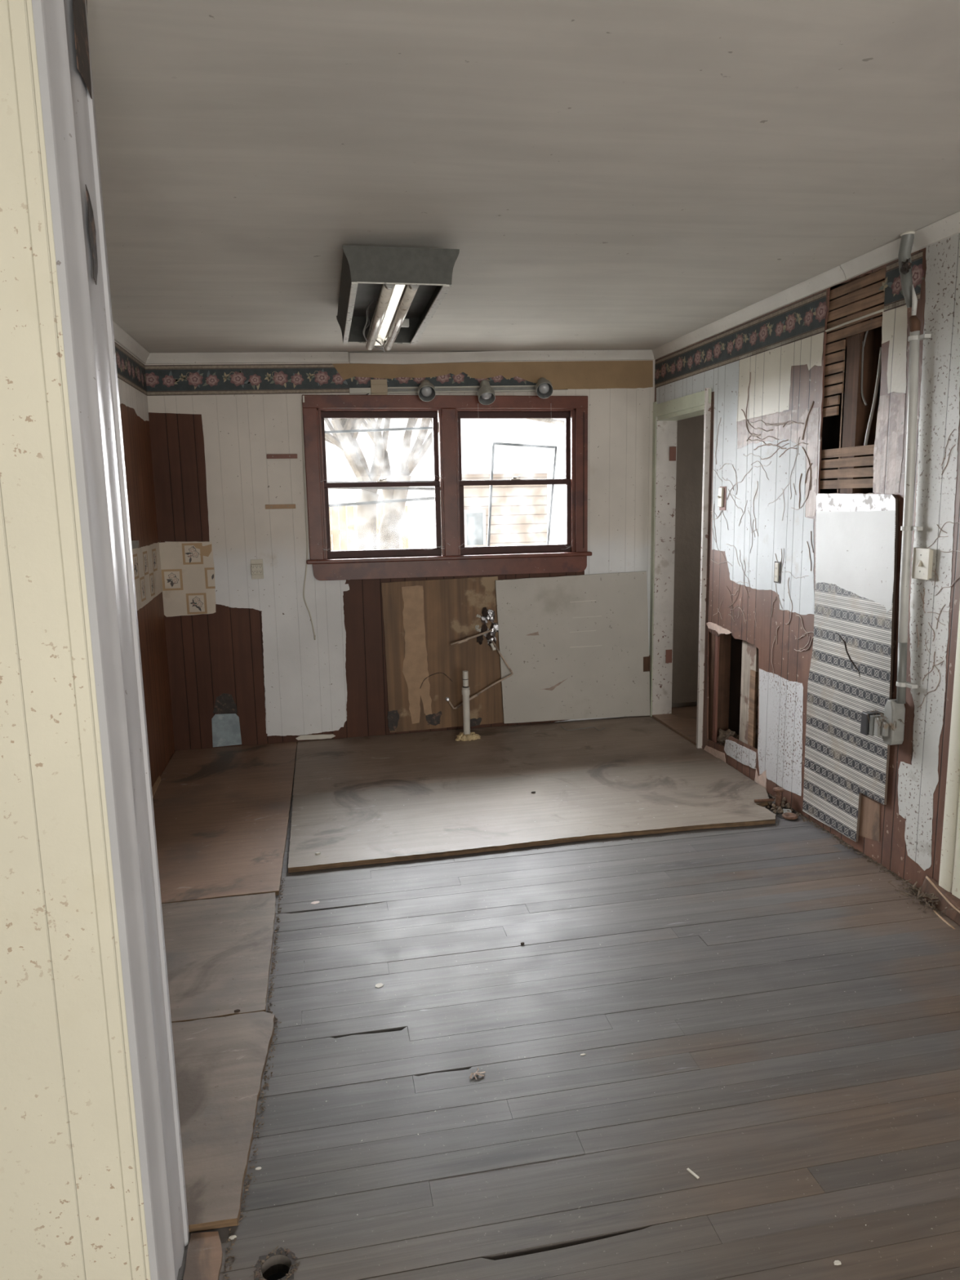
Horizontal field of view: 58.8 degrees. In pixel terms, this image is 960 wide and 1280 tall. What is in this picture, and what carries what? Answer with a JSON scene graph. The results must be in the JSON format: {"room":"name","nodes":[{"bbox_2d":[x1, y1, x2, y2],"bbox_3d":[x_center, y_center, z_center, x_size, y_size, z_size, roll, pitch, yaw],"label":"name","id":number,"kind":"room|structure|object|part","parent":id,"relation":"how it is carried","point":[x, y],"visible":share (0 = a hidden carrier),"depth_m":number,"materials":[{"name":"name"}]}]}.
{"room":"damaged room","nodes":[
{"label":"damaged room","id":0,"kind":"room"},
{"bbox_2d":[0,0,132,1279],"bbox_3d":[-1.734,0.160,1.300,2.235,2.510,0.205,-3,10,-10],"label":"wall","id":1,"kind":"structure","parent":0,"point":[63,1211],"depth_m":1.42,"materials":[{"name":"beige paint"}]},
{"bbox_2d":[8,0,189,1279],"bbox_3d":[-0.636,0.077,1.502,0.048,2.450,0.245,-1,9,-2],"label":"trim","id":2,"kind":"structure","parent":1,"relation":"attached to","point":[51,43],"depth_m":1.42,"materials":[{"name":"white wood"}]},
{"bbox_2d":[114,340,174,786],"bbox_3d":[-1.645,-0.163,3.338,0.132,2.480,4.011,-3,10,-10],"label":"wall","id":3,"kind":"structure","parent":0,"point":[131,378],"depth_m":4.72,"materials":[{"name":"brown wood"}]},
{"bbox_2d":[112,320,149,364],"bbox_3d":[-1.586,-1.335,3.123,0.040,0.056,3.741,-3,10,-10],"label":"trim","id":4,"kind":"structure","parent":3,"relation":"attached to","point":[122,337],"depth_m":4.46,"materials":[{"name":"paint"}]},
{"bbox_2d":[144,351,655,751],"bbox_3d":[-0.467,-0.565,5.464,3.298,2.538,0.186,-3,10,-10],"label":"wall","id":5,"kind":"structure","parent":0,"point":[243,646],"depth_m":5.28,"materials":[{"name":"white paint"}]},
{"bbox_3d":[-1.799,-0.965,5.069,0.329,0.762,0.001,-3,10,-10],"label":"brown panel","id":6,"kind":"part","parent":5,"relation":"part of","materials":[{"name":"brown wood"}]},
{"bbox_3d":[-1.656,0.071,5.264,0.623,1.365,0.001,-3,10,-10],"label":"brown panel","id":7,"kind":"part","parent":5,"relation":"part of","materials":[{"name":"brown wood"}]},
{"bbox_2d":[211,713,241,746],"bbox_3d":[-1.595,0.566,5.352,0.177,0.212,0.004,-3,10,-10],"label":"metal plate","id":8,"kind":"object","parent":5,"relation":"attached to","point":[226,731],"visible":1,"depth_m":5.35,"materials":[{"name":"grey metal"}]},
{"bbox_2d":[146,351,347,364],"bbox_3d":[-1.368,-1.663,5.018,1.170,0.078,0.040,-3,10,-10],"label":"trim","id":9,"kind":"structure","parent":5,"relation":"attached to","point":[259,357],"depth_m":5.01,"materials":[{"name":"paint"}]},
{"bbox_2d":[250,559,263,578],"bbox_3d":[-1.367,-0.433,5.219,0.072,0.120,0.035,-3,10,-10],"label":"wall outlet","id":10,"kind":"object","parent":5,"relation":"attached to","point":[256,565],"visible":1,"depth_m":5.21,"materials":[{"name":"beige plastic"}]},
{"bbox_2d":[265,504,295,509],"bbox_3d":[-1.216,-0.814,5.194,0.179,0.026,0.018,-3,10,-10],"label":"cleat","id":11,"kind":"object","parent":5,"relation":"attached to","point":[267,506],"visible":1,"depth_m":5.19,"materials":[{"name":"brown wood"}]},
{"bbox_2d":[266,453,297,458],"bbox_3d":[-1.197,-1.111,5.150,0.181,0.026,0.018,-3,10,-10],"label":"cleat","id":12,"kind":"object","parent":5,"relation":"attached to","point":[268,455],"visible":1,"depth_m":5.14,"materials":[{"name":"brown wood"}]},
{"bbox_3d":[-1.119,0.638,5.457,0.525,0.135,0.001,-3,10,-10],"label":"brown panel","id":13,"kind":"part","parent":5,"relation":"part of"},
{"bbox_2d":[301,399,315,639],"bbox_3d":[-1.078,-0.723,5.238,0.065,1.468,0.012,-3,10,-10],"label":"cord","id":14,"kind":"object","parent":5,"relation":"hanging from","point":[314,635],"visible":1,"depth_m":5.23,"materials":[{"name":"white plastic"}]},
{"bbox_2d":[381,576,503,733],"bbox_3d":[-0.225,0.096,5.521,0.792,0.994,0.025,-3,10,-10],"label":"board","id":15,"kind":"object","parent":5,"relation":"attached to","point":[422,619],"visible":0.98,"depth_m":5.51,"materials":[{"name":"brown wood"}]},
{"bbox_2d":[302,395,591,580],"bbox_3d":[-0.194,-0.972,5.428,1.830,1.120,0.223,-3,10,-10],"label":"window","id":16,"kind":"structure","parent":5,"relation":"in","point":[451,561],"depth_m":5.38,"materials":[{"name":"brown wood"}]},
{"bbox_3d":[-1.018,-0.947,5.208,0.085,0.919,0.022,-3,10,-10],"label":"casing","id":17,"kind":"part","parent":16,"relation":"part of","materials":[{"name":"brown wood"}]},
{"bbox_3d":[-0.626,-1.196,5.341,0.734,0.461,0.035,-3,10,-10],"label":"sash","id":18,"kind":"part","parent":16,"relation":"part of","materials":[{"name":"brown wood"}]},
{"bbox_3d":[-0.631,-0.958,5.429,0.769,0.782,0.020,-3,10,-10],"label":"storm frame","id":19,"kind":"part","parent":16,"relation":"part of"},
{"bbox_3d":[-0.612,-0.758,5.375,0.734,0.469,0.035,-3,10,-10],"label":"sash","id":20,"kind":"part","parent":16,"relation":"part of","materials":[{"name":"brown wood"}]},
{"bbox_3d":[-0.191,-1.475,5.277,1.786,0.078,0.024,-3,10,-10],"label":"head casing","id":21,"kind":"part","parent":16,"relation":"part of","materials":[{"name":"brown wood"}]},
{"bbox_2d":[317,403,573,551],"bbox_3d":[-0.195,-1.029,5.342,1.733,0.956,0.025,-3,10,-10],"label":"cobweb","id":22,"kind":"object","parent":16,"relation":"attached to","point":[477,403],"visible":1,"depth_m":5.40},
{"bbox_3d":[-0.174,-0.526,5.433,1.830,0.026,0.085,-3,10,-10],"label":"sill","id":23,"kind":"part","parent":16,"relation":"part of","materials":[{"name":"brown wood"}]},
{"bbox_3d":[0.217,-1.236,5.493,0.750,0.461,0.035,-3,10,-10],"label":"sash","id":24,"kind":"part","parent":16,"relation":"part of","materials":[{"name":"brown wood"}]},
{"bbox_3d":[0.232,-0.799,5.527,0.750,0.471,0.035,-3,10,-10],"label":"sash","id":25,"kind":"part","parent":16,"relation":"part of","materials":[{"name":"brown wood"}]},
{"bbox_3d":[0.275,-0.932,5.604,0.477,0.722,0.020,-3,10,-10],"label":"storm frame","id":26,"kind":"part","parent":16,"relation":"part of","materials":[{"name":"grey metal"}]},
{"bbox_3d":[0.656,-1.030,5.509,0.080,0.926,0.022,-3,10,-10],"label":"casing","id":27,"kind":"part","parent":16,"relation":"part of","materials":[{"name":"brown wood"}]},
{"bbox_2d":[349,377,553,404],"bbox_3d":[-0.242,-1.516,5.175,1.390,0.171,0.183,-3,10,-10],"label":"track light","id":28,"kind":"object","parent":5,"relation":"attached to","point":[426,391],"visible":1,"depth_m":5.21,"materials":[{"name":"beige metal"}]},
{"bbox_3d":[-0.324,-1.505,5.140,0.068,0.073,0.082,-3,10,-10],"label":"bulb","id":29,"kind":"part","parent":28,"relation":"part of","materials":[{"name":"white glass"}]},
{"bbox_3d":[0.037,-1.509,5.200,0.071,0.081,0.067,7,12,41],"label":"bulb","id":30,"kind":"part","parent":28,"relation":"part of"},
{"bbox_3d":[0.392,-1.558,5.266,0.067,0.072,0.082,-3,10,-10],"label":"bulb","id":31,"kind":"part","parent":28,"relation":"part of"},
{"bbox_3d":[-0.105,0.096,5.559,1.643,1.130,0.001,-3,10,-10],"label":"brown panel","id":32,"kind":"part","parent":5,"relation":"part of","materials":[{"name":"brown wood"}]},
{"bbox_2d":[445,629,513,709],"bbox_3d":[-0.003,0.191,5.532,0.445,0.514,0.091,-3,10,-10],"label":"pipe","id":33,"kind":"object","parent":5,"relation":"attached to","point":[492,644],"visible":0.94,"depth_m":5.54,"materials":[{"name":"metal"}]},
{"bbox_2d":[476,607,498,646],"bbox_3d":[0.053,-0.085,5.541,0.156,0.262,0.038,-3,10,-10],"label":"faucet","id":34,"kind":"object","parent":5,"relation":"in","point":[487,615],"visible":1,"depth_m":5.53,"materials":[{"name":"silver metal"}]},
{"bbox_2d":[349,350,654,364],"bbox_3d":[0.174,-1.760,5.291,1.948,0.102,0.040,-3,10,-10],"label":"trim","id":35,"kind":"structure","parent":5,"relation":"attached to","point":[524,355],"depth_m":5.28,"materials":[{"name":"paint"}]},
{"bbox_2d":[495,571,649,723],"bbox_3d":[0.631,0.053,5.660,1.066,0.989,0.012,-3,10,-10],"label":"board","id":36,"kind":"object","parent":5,"relation":"attached to","point":[574,646],"visible":1,"depth_m":5.65,"materials":[{"name":"beige wood"}]},
{"bbox_2d":[643,654,649,671],"bbox_3d":[1.131,0.165,5.794,0.068,0.128,0.015,-3,10,-10],"label":"socket","id":37,"kind":"object","parent":5,"relation":"attached to","point":[646,659],"depth_m":5.79,"materials":[{"name":"brown plastic"}]},
{"bbox_2d":[87,0,959,352],"bbox_3d":[0.142,-1.265,1.702,6.200,0.266,7.850,-3,10,-10],"label":"ceiling","id":38,"kind":"structure","parent":0,"point":[602,175],"depth_m":2.24,"materials":[{"name":"paint"}]},
{"bbox_2d":[336,244,459,351],"bbox_3d":[-0.370,-1.368,3.463,0.398,0.197,1.148,-3,10,-10],"label":"ceiling light","id":39,"kind":"object","parent":38,"relation":"attached to","point":[388,295],"visible":1,"depth_m":3.16,"materials":[{"name":"grey metal"}]},
{"bbox_2d":[897,231,920,332],"bbox_3d":[1.558,-1.299,3.094,0.065,0.357,0.109,-3,10,-10],"label":"pipe","id":40,"kind":"object","parent":38,"relation":"hanging from","point":[907,237],"visible":1,"depth_m":3.09,"materials":[{"name":"grey metal"}]},
{"bbox_2d":[909,315,920,332],"bbox_3d":[1.578,-1.149,3.093,0.038,0.060,0.041,-3,10,-10],"label":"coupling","id":41,"kind":"object","parent":40,"relation":"attached to","point":[914,322],"depth_m":3.08,"materials":[{"name":"brown metal"}]},
{"bbox_2d":[177,705,959,1279],"bbox_3d":[0.188,1.324,2.130,6.200,0.355,7.850,-3,10,-10],"label":"floor","id":42,"kind":"structure","parent":0,"point":[566,1174],"depth_m":2.29,"materials":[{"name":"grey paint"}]},
{"bbox_2d":[182,1231,222,1279],"bbox_3d":[-0.555,1.302,1.529,0.134,0.008,0.562,-3,10,-10],"label":"plywood sheet","id":43,"kind":"object","parent":42,"relation":"on","point":[204,1253],"visible":1,"depth_m":1.74,"materials":[{"name":"brown wood"}]},
{"bbox_2d":[161,892,275,1022],"bbox_3d":[-1.079,1.081,2.896,0.729,0.025,0.807,-3,10,-10],"label":"plywood sheet","id":44,"kind":"object","parent":42,"relation":"on","point":[219,950],"visible":0.43,"depth_m":2.89,"materials":[{"name":"brown wood"}]},
{"bbox_2d":[171,1011,275,1232],"bbox_3d":[-0.921,1.204,2.134,0.758,0.025,0.764,-3,10,-10],"label":"plywood sheet","id":45,"kind":"object","parent":42,"relation":"on","point":[220,1062],"visible":0.36,"depth_m":2.17,"materials":[{"name":"brown wood"}]},
{"bbox_2d":[152,741,297,903],"bbox_3d":[-1.340,0.848,4.339,0.746,0.025,2.152,-3,10,-10],"label":"plywood sheet","id":46,"kind":"object","parent":42,"relation":"on","point":[210,845],"visible":0.78,"depth_m":4.12,"materials":[{"name":"brown wood"}]},
{"bbox_2d":[151,775,160,797],"bbox_3d":[-1.757,0.805,4.570,0.037,0.008,0.484,-3,10,-12],"label":"wood offcut","id":47,"kind":"object","parent":46,"relation":"on","point":[157,783],"visible":0.5,"depth_m":4.63,"materials":[{"name":"brown wood"}]},
{"bbox_2d":[228,1235,236,1239],"bbox_3d":[-0.521,1.260,1.796,0.016,0.002,0.009,-3,10,-10],"label":"crumb","id":48,"kind":"object","parent":42,"relation":"on","point":[232,1237],"visible":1,"depth_m":1.79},
{"bbox_2d":[248,1245,300,1279],"bbox_3d":[-0.415,1.268,1.723,0.103,0.004,0.098,-3,10,-10],"label":"dirt","id":49,"kind":"object","parent":42,"relation":"on","point":[281,1251],"visible":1,"depth_m":1.73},
{"bbox_2d":[375,982,383,987],"bbox_3d":[-0.322,1.101,2.715,0.023,0.002,0.025,8,13,43],"label":"chip","id":50,"kind":"object","parent":42,"relation":"on","point":[380,984],"visible":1,"depth_m":2.71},
{"bbox_2d":[469,1067,485,1079],"bbox_3d":[-0.005,1.161,2.279,0.034,0.008,0.047,4,11,30],"label":"tuft","id":51,"kind":"object","parent":42,"relation":"on","point":[476,1073],"visible":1,"depth_m":2.28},
{"bbox_2d":[293,715,716,795],"bbox_3d":[0.096,0.672,5.156,2.379,0.041,1.032,-3,10,-10],"label":"plywood sheet","id":52,"kind":"object","parent":42,"relation":"on","point":[362,762],"visible":0.87,"depth_m":5.07,"materials":[{"name":"brown wood"}]},
{"bbox_2d":[462,671,470,734],"bbox_3d":[-0.088,0.411,5.363,0.052,0.438,0.052,2,10,19],"label":"drain pipe","id":53,"kind":"object","parent":52,"relation":"on","point":[465,689],"visible":0.98,"depth_m":5.34,"materials":[{"name":"plastic"}]},
{"bbox_2d":[455,732,480,741],"bbox_3d":[-0.078,0.614,5.399,0.167,0.056,0.113,-3,10,-10],"label":"foam collar","id":54,"kind":"object","parent":52,"relation":"on","point":[473,735],"visible":0.99,"depth_m":5.36,"materials":[{"name":"beige plastic"}]},
{"bbox_2d":[288,758,776,872],"bbox_3d":[0.279,0.824,4.204,2.380,0.045,0.918,-3,10,-10],"label":"plywood sheet","id":55,"kind":"object","parent":42,"relation":"on","point":[366,826],"visible":0.99,"depth_m":4.11,"materials":[{"name":"beige wood"}]},
{"bbox_2d":[186,740,932,1246],"bbox_3d":[0.061,0.934,3.561,2.909,0.048,3.989,-3,10,-10],"label":"floor grit","id":56,"kind":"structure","parent":42,"relation":"on","point":[482,740],"depth_m":2.44,"materials":[{"name":"wood"}]},
{"bbox_2d":[222,791,949,1279],"bbox_3d":[0.505,1.041,2.919,2.461,0.032,2.651,-3,10,-10],"label":"debris","id":57,"kind":"object","parent":42,"relation":"on","point":[914,892],"visible":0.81,"depth_m":3.02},
{"bbox_2d":[686,1168,699,1178],"bbox_3d":[0.483,1.210,1.931,0.006,0.003,0.033,-7,11,-33],"label":"strip","id":58,"kind":"object","parent":42,"relation":"on","point":[690,1171],"visible":1,"depth_m":1.93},
{"bbox_2d":[754,786,798,819],"bbox_3d":[1.469,0.782,4.093,0.238,0.109,0.252,-3,10,-10],"label":"pipe stub","id":59,"kind":"object","parent":42,"relation":"on","point":[778,808],"visible":0.86,"depth_m":4.12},
{"bbox_2d":[833,1260,841,1265],"bbox_3d":[0.713,1.243,1.699,0.015,0.002,0.009,-3,10,-10],"label":"crumb","id":60,"kind":"object","parent":42,"relation":"on","point":[836,1262],"visible":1,"depth_m":1.70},
{"bbox_2d":[888,875,959,928],"bbox_3d":[1.645,0.950,3.079,0.141,0.091,0.481,-3,10,-10],"label":"debris","id":61,"kind":"object","parent":42,"relation":"on","point":[944,900],"visible":1,"depth_m":3.11,"materials":[{"name":"brown wood"}]},
{"bbox_2d":[671,702,697,707],"bbox_3d":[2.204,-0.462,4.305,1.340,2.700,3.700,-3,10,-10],"label":"baseboard","id":62,"kind":"structure","parent":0,"point":[688,704],"depth_m":6.10,"materials":[{"name":"paint"}]},
{"bbox_2d":[654,233,959,888],"bbox_3d":[1.900,-0.133,2.189,0.149,2.650,7.801,-3,10,-11],"label":"wall","id":63,"kind":"structure","parent":0,"point":[809,395],"depth_m":3.79,"materials":[{"name":"white paint"}]},
{"bbox_2d":[648,387,711,748],"bbox_3d":[1.285,-0.440,5.307,0.165,2.107,0.823,-3,10,-10],"label":"door frame","id":64,"kind":"structure","parent":63,"relation":"in","point":[666,415],"depth_m":5.58,"materials":[{"name":"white wood"}]},
{"bbox_3d":[1.272,-1.412,5.148,0.149,0.102,0.823,-3,10,-10],"label":"head casing","id":65,"kind":"part","parent":64,"relation":"part of","materials":[{"name":"white wood"}]},
{"bbox_2d":[671,414,704,703],"bbox_3d":[1.694,-0.614,5.939,0.910,2.115,0.035,-3,10,-10],"label":"door","id":66,"kind":"structure","parent":64,"relation":"in","point":[690,431],"depth_m":5.88,"materials":[{"name":"brown wood"}]},
{"bbox_3d":[1.290,-0.370,4.916,0.030,2.095,0.024,-3,10,-10],"label":"casing","id":67,"kind":"part","parent":64,"relation":"part of","materials":[{"name":"white wood"}]},
{"bbox_2d":[717,486,726,510],"bbox_3d":[1.318,-0.775,4.662,0.030,0.129,0.071,-3,10,-10],"label":"light switch","id":68,"kind":"object","parent":63,"relation":"attached to","point":[722,495],"visible":1,"depth_m":4.65,"materials":[{"name":"beige plastic"}]},
{"bbox_2d":[651,265,847,359],"bbox_3d":[1.302,-1.671,4.489,0.040,0.056,2.036,-3,10,-11],"label":"trim","id":69,"kind":"structure","parent":63,"relation":"attached to","point":[834,276],"depth_m":4.16,"materials":[{"name":"paint"}]},
{"bbox_2d":[773,561,781,583],"bbox_3d":[1.447,-0.330,4.149,0.010,0.104,0.056,-3,10,-10],"label":"wall outlet","id":70,"kind":"object","parent":63,"relation":"attached to","point":[777,569],"visible":1,"depth_m":4.14,"materials":[{"name":"beige plastic"}]},
{"bbox_2d":[802,493,897,841],"bbox_3d":[1.562,0.123,3.617,0.014,1.474,0.578,-3,10,-11],"label":"striped panel","id":71,"kind":"object","parent":63,"relation":"attached to","point":[851,673],"visible":0.99,"depth_m":3.60,"materials":[{"name":"paper"}]},
{"bbox_2d":[840,211,959,279],"bbox_3d":[2.008,-1.091,0.901,0.040,0.056,5.361,-3,10,-11],"label":"trim","id":72,"kind":"structure","parent":63,"relation":"attached to","point":[944,228],"depth_m":3.17,"materials":[{"name":"paint"}]},
{"bbox_2d":[882,330,931,745],"bbox_3d":[1.605,-0.353,3.181,0.056,1.547,0.130,-3,10,-10],"label":"conduit pipe","id":73,"kind":"object","parent":63,"relation":"attached to","point":[895,709],"visible":1,"depth_m":3.19,"materials":[{"name":"grey metal"}]},
{"bbox_2d":[860,709,905,737],"bbox_3d":[1.581,0.334,3.351,0.093,0.103,0.192,-3,10,-10],"label":"receptacle","id":74,"kind":"object","parent":73,"relation":"attached to","point":[873,722],"visible":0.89,"depth_m":3.36,"materials":[{"name":"grey plastic"}]},
{"bbox_2d":[860,711,883,735],"bbox_3d":[1.569,0.332,3.412,0.070,0.088,0.040,-3,10,-10],"label":"socket","id":75,"kind":"object","parent":74,"relation":"attached to","point":[866,717],"depth_m":3.39,"materials":[{"name":"grey plastic"}]},
{"bbox_2d":[911,547,933,580],"bbox_3d":[1.628,-0.281,3.140,0.034,0.115,0.088,-3,10,-10],"label":"light switch","id":76,"kind":"object","parent":63,"relation":"attached to","point":[922,558],"visible":1,"depth_m":3.13,"materials":[{"name":"beige plastic"}]},
{"bbox_2d":[938,604,959,898],"bbox_3d":[1.691,-0.081,2.913,0.016,2.020,0.135,-3,10,-10],"label":"trim","id":77,"kind":"structure","parent":63,"relation":"attached to","point":[949,868],"depth_m":3.04,"materials":[{"name":"beige wood"}]},
{"label":"outside","id":78,"kind":"structure","parent":0,"visible":0},
{"bbox_2d":[331,524,565,551],"bbox_3d":[-1.020,-3.301,33.051,70.000,0.350,54.429,-3,10,-10],"label":"ground","id":79,"kind":"structure","parent":78,"point":[418,538],"depth_m":45.44,"materials":[{"name":"white snow"}]},
{"bbox_2d":[324,417,383,550],"bbox_3d":[-1.935,-2.604,12.485,4.310,5.607,3.042,2,10,16],"label":"bare tree","id":80,"kind":"object","parent":79,"relation":"on","point":[366,536],"visible":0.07,"depth_m":11.65,"materials":[{"name":"grey plant"}]},
{"bbox_2d":[328,505,408,551],"bbox_3d":[-4.220,-1.530,16.516,5.690,2.054,0.080,-3,10,-10],"label":"wooden fence","id":81,"kind":"object","parent":79,"relation":"on","point":[348,523],"visible":0.03,"depth_m":16.68,"materials":[{"name":"beige wood"}]},
{"bbox_2d":[361,417,439,549],"bbox_3d":[-1.220,-2.610,12.694,2.724,5.533,2.629,-8,12,-38],"label":"bare tree","id":82,"kind":"object","parent":79,"relation":"on","point":[388,535],"visible":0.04,"depth_m":12.71,"materials":[{"name":"grey plant"}]},
{"bbox_2d":[425,454,564,547],"bbox_3d":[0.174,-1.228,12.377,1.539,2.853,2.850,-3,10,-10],"label":"house","id":83,"kind":"structure","parent":79,"relation":"on","point":[518,512],"depth_m":11.14,"materials":[{"name":"beige"}]},
{"bbox_3d":[-0.067,-1.438,11.038,0.214,0.414,0.025,-3,10,-10],"label":"pane","id":84,"kind":"part","parent":83,"relation":"part of","materials":[{"name":"white glass"}]},
{"bbox_2d":[528,418,564,426],"bbox_3d":[1.466,-3.379,14.319,6.077,6.425,2.608,-5,10,-25],"label":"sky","id":85,"kind":"structure","parent":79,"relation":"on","point":[560,422],"depth_m":14.38,"materials":[{"name":"grey plant"}]}
]}

